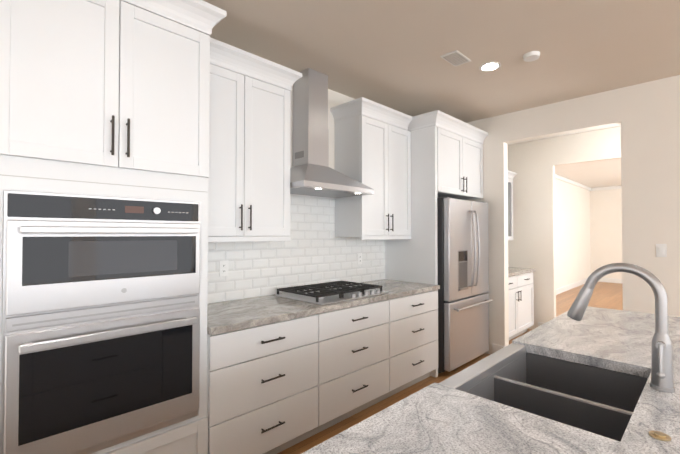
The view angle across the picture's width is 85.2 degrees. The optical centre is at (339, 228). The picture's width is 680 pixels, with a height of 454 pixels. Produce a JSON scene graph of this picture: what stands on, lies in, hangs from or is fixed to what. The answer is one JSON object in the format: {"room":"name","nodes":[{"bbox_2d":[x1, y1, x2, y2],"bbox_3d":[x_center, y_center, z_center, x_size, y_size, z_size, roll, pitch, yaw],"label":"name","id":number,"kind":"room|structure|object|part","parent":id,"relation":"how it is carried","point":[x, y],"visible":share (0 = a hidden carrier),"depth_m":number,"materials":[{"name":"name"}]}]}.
{"room":"kitchen","nodes":[
{"label":"kitchen","id":0,"kind":"room"},
{"bbox_2d":[290,85,590,288],"bbox_3d":[1.553,0.092,5.252,17.020,2.800,0.120,1,-1,-45],"label":"wall","id":1,"kind":"structure","parent":0,"point":[572,235],"depth_m":9.36,"materials":[{"name":"paint"}]},
{"bbox_2d":[208,37,301,242],"bbox_3d":[-0.725,-0.537,2.615,0.839,1.258,0.411,1,-1,-45],"label":"upper cabinet","id":2,"kind":"object","parent":1,"relation":"attached to","point":[249,159],"visible":0.79,"depth_m":2.50,"materials":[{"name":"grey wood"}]},
{"bbox_2d":[207,194,384,303],"bbox_3d":[-0.332,0.105,3.280,2.348,0.884,0.009,1,-1,-45],"label":"backsplash","id":3,"kind":"structure","parent":1,"relation":"attached to","point":[314,250],"depth_m":3.25,"materials":[{"name":"tile"}]},
{"bbox_2d":[219,260,227,276],"bbox_3d":[-0.859,0.295,2.740,0.072,0.116,0.008,1,-1,-45],"label":"electrical outlet plate","id":4,"kind":"object","parent":3,"relation":"attached to","point":[223,268],"depth_m":2.73,"materials":[{"name":"white plastic"}]},
{"bbox_2d":[357,253,361,264],"bbox_3d":[0.203,0.311,3.798,0.072,0.116,0.008,1,-1,-45],"label":"electrical outlet plate","id":5,"kind":"object","parent":3,"relation":"attached to","point":[359,255],"depth_m":3.79,"materials":[{"name":"white plastic"}]},
{"bbox_2d":[290,68,373,197],"bbox_3d":[-0.154,-0.817,3.119,0.784,1.042,0.490,1,-1,-45],"label":"range hood","id":6,"kind":"object","parent":1,"relation":"attached to","point":[312,173],"visible":0.96,"depth_m":3.12,"materials":[{"name":"silver metal"}]},
{"bbox_2d":[330,97,411,239],"bbox_3d":[0.345,-0.522,3.681,0.835,1.258,0.411,1,-1,-45],"label":"upper cabinet","id":7,"kind":"object","parent":1,"relation":"attached to","point":[372,144],"visible":1,"depth_m":3.51,"materials":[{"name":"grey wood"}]},
{"bbox_2d":[203,0,679,187],"bbox_3d":[4.242,-1.377,2.575,17.020,0.060,7.740,1,-1,-45],"label":"ceiling","id":8,"kind":"structure","parent":0,"point":[388,53],"depth_m":2.75,"materials":[{"name":"paint"}]},
{"bbox_2d":[440,50,470,66],"bbox_3d":[0.912,-1.337,2.912,0.240,0.009,0.140,1,-1,-45],"label":"ceiling vent","id":9,"kind":"object","parent":8,"relation":"in","point":[455,58],"visible":1,"depth_m":2.90,"materials":[{"name":"beige metal"}]},
{"bbox_2d":[479,62,500,70],"bbox_3d":[1.238,-1.336,3.053,0.170,0.008,0.170,1,-1,-45],"label":"recessed light","id":10,"kind":"object","parent":8,"relation":"in","point":[489,66],"visible":1,"depth_m":3.04,"materials":[{"name":"white"}]},
{"bbox_2d":[523,51,539,61],"bbox_3d":[1.478,-1.328,2.854,0.120,0.030,0.120,1,-1,-45],"label":"smoke detector","id":11,"kind":"object","parent":8,"relation":"attached to","point":[531,56],"visible":1,"depth_m":2.83,"materials":[{"name":"white plastic"}]},
{"bbox_2d":[277,282,622,453],"bbox_3d":[4.242,1.482,2.533,17.020,0.060,7.740,1,-1,-45],"label":"floor","id":12,"kind":"structure","parent":0,"point":[606,295],"depth_m":3.65,"materials":[{"name":"brown wood"}]},
{"bbox_2d":[0,0,226,453],"bbox_3d":[-1.221,0.133,1.877,1.007,2.620,0.742,1,-1,-45],"label":"tall cabinet","id":13,"kind":"object","parent":12,"relation":"on","point":[104,137],"visible":1,"depth_m":1.63,"materials":[{"name":"white wood"}]},
{"bbox_2d":[207,315,322,453],"bbox_3d":[-0.656,1.015,2.482,0.780,0.874,0.666,1,-1,-45],"label":"base cabinet","id":14,"kind":"object","parent":12,"relation":"on","point":[283,373],"depth_m":2.22,"materials":[{"name":"wood"}]},
{"bbox_2d":[207,279,438,334],"bbox_3d":[-0.094,0.564,3.035,2.348,0.040,0.684,1,-1,-45],"label":"countertop","id":15,"kind":"structure","parent":14,"relation":"on","point":[240,314],"depth_m":2.54,"materials":[{"name":"grey stone"}]},
{"bbox_2d":[275,281,388,304],"bbox_3d":[-0.054,0.517,3.069,0.770,0.056,0.575,1,-1,-45],"label":"cooktop","id":16,"kind":"object","parent":15,"relation":"in","point":[326,293],"visible":1,"depth_m":2.96,"materials":[{"name":"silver metal"}]},
{"bbox_2d":[323,299,390,429],"bbox_3d":[-0.101,1.023,3.034,0.785,0.874,0.666,1,-1,-45],"label":"base cabinet","id":17,"kind":"object","parent":12,"relation":"on","point":[356,340],"depth_m":2.79,"materials":[{"name":"wood"}]},
{"bbox_2d":[391,291,437,395],"bbox_3d":[0.454,1.031,3.587,0.783,0.874,0.666,1,-1,-45],"label":"base cabinet","id":18,"kind":"object","parent":12,"relation":"on","point":[414,318],"depth_m":3.33,"materials":[{"name":"wood"}]},
{"bbox_2d":[385,110,487,376],"bbox_3d":[1.109,0.167,4.227,1.147,2.620,0.701,1,-1,-45],"label":"surround","id":19,"kind":"object","parent":12,"relation":"on","point":[446,155],"visible":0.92,"depth_m":3.83,"materials":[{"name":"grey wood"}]},
{"bbox_2d":[437,197,492,372],"bbox_3d":[1.183,0.582,4.202,0.920,1.790,0.786,1,-1,-45],"label":"fridge","id":20,"kind":"object","parent":12,"relation":"on","point":[463,282],"visible":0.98,"depth_m":3.83,"materials":[{"name":"silver metal"}]},
{"bbox_2d":[508,275,519,339],"bbox_3d":[1.884,1.051,4.956,0.690,0.874,0.746,1,-1,-45],"label":"base cabinet","id":21,"kind":"object","parent":12,"relation":"on","point":[514,283],"depth_m":4.84,"materials":[{"name":"wood"}]},
{"bbox_2d":[520,271,534,334],"bbox_3d":[2.288,1.057,5.358,0.690,0.874,0.746,1,-1,-45],"label":"base cabinet","id":22,"kind":"object","parent":12,"relation":"on","point":[521,299],"depth_m":5.16,"materials":[{"name":"wood"}]},
{"bbox_2d":[508,267,534,278],"bbox_3d":[2.092,0.595,5.157,1.300,0.040,0.764,1,-1,-45],"label":"countertop","id":23,"kind":"structure","parent":22,"relation":"on","point":[511,270],"depth_m":5.07,"materials":[{"name":"beige stone"}]},
{"bbox_2d":[494,350,645,405],"bbox_3d":[0.482,0.989,0.703,4.300,0.874,1.046,1,-1,-45],"label":"kitchen island","id":24,"kind":"object","parent":12,"relation":"on","point":[595,364],"depth_m":1.52,"materials":[{"name":"stone"}]},
{"bbox_2d":[302,306,679,453],"bbox_3d":[0.608,0.524,0.534,4.430,0.048,1.420,1,-1,-45],"label":"island countertop","id":25,"kind":"structure","parent":24,"relation":"on","point":[437,418],"depth_m":1.00,"materials":[{"name":"grey stone"}]},
{"bbox_2d":[438,343,647,440],"bbox_3d":[0.754,0.661,1.299,0.728,0.267,0.540,1,-1,-45],"label":"sink","id":26,"kind":"object","parent":25,"relation":"in","point":[598,401],"visible":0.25,"depth_m":1.42,"materials":[{"name":"silver metal"}]},
{"bbox_2d":[567,263,674,392],"bbox_3d":[0.949,0.318,1.273,0.090,0.401,0.298,1,-1,-45],"label":"faucet","id":27,"kind":"object","parent":25,"relation":"on","point":[662,380],"visible":1,"depth_m":1.20,"materials":[{"name":"silver metal"}]},
{"bbox_3d":[0.789,0.509,0.912,0.042,0.008,0.042,1,-1,-45],"label":"air switch button","id":28,"kind":"part","parent":25,"relation":"part of","materials":[{"name":"gold metal"}]},
{"bbox_2d":[508,126,620,329],"bbox_3d":[4.033,0.079,4.378,0.100,2.800,4.620,1,-1,-45],"label":"wall","id":29,"kind":"structure","parent":0,"point":[532,165],"depth_m":5.39,"materials":[{"name":"paint"}]},
{"bbox_2d":[508,170,515,239],"bbox_3d":[2.190,-0.331,5.476,0.690,1.011,0.471,1,-1,-45],"label":"upper cabinet","id":30,"kind":"object","parent":29,"relation":"attached to","point":[511,174],"depth_m":5.49,"materials":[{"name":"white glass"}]},
{"bbox_2d":[556,278,586,294],"bbox_3d":[4.995,1.475,8.565,7.200,0.130,0.018,1,-1,-45],"label":"baseboard","id":31,"kind":"structure","parent":29,"relation":"attached to","point":[560,290],"depth_m":9.45,"materials":[{"name":"white wood"}]},
{"bbox_2d":[555,174,591,190],"bbox_3d":[5.010,-1.215,8.589,7.200,0.090,0.060,1,-1,-45],"label":"crown molding","id":32,"kind":"structure","parent":29,"relation":"attached to","point":[561,178],"depth_m":9.55,"materials":[{"name":"white wood"}]},
{"bbox_2d":[467,75,679,353],"bbox_3d":[4.001,0.048,2.229,0.120,2.800,7.620,1,-1,-45],"label":"wall","id":33,"kind":"structure","parent":0,"point":[646,116],"depth_m":3.45,"materials":[{"name":"paint"}]},
{"bbox_2d":[656,244,666,256],"bbox_3d":[2.854,0.193,3.286,0.010,0.116,0.072,1,-1,-45],"label":"switch plate","id":34,"kind":"object","parent":33,"relation":"attached to","point":[661,250],"visible":1,"depth_m":3.28,"materials":[{"name":"white plastic"}]},
{"bbox_2d":[590,189,621,278],"bbox_3d":[9.204,0.154,9.545,0.120,2.800,4.600,1,-1,-45],"label":"wall","id":35,"kind":"structure","parent":0,"point":[606,224],"depth_m":10.85,"materials":[{"name":"paint"}]},
{"bbox_2d":[592,186,620,190],"bbox_3d":[9.173,-1.202,9.476,0.050,0.090,4.560,1,-1,-45],"label":"crown molding","id":36,"kind":"structure","parent":35,"relation":"attached to","point":[611,187],"depth_m":10.82,"materials":[{"name":"white wood"}]},
{"bbox_2d":[598,278,621,282],"bbox_3d":[9.175,1.488,9.460,0.014,0.130,4.590,1,-1,-45],"label":"baseboard","id":37,"kind":"structure","parent":35,"relation":"attached to","point":[610,280],"depth_m":10.76,"materials":[{"name":"white wood"}]}
]}

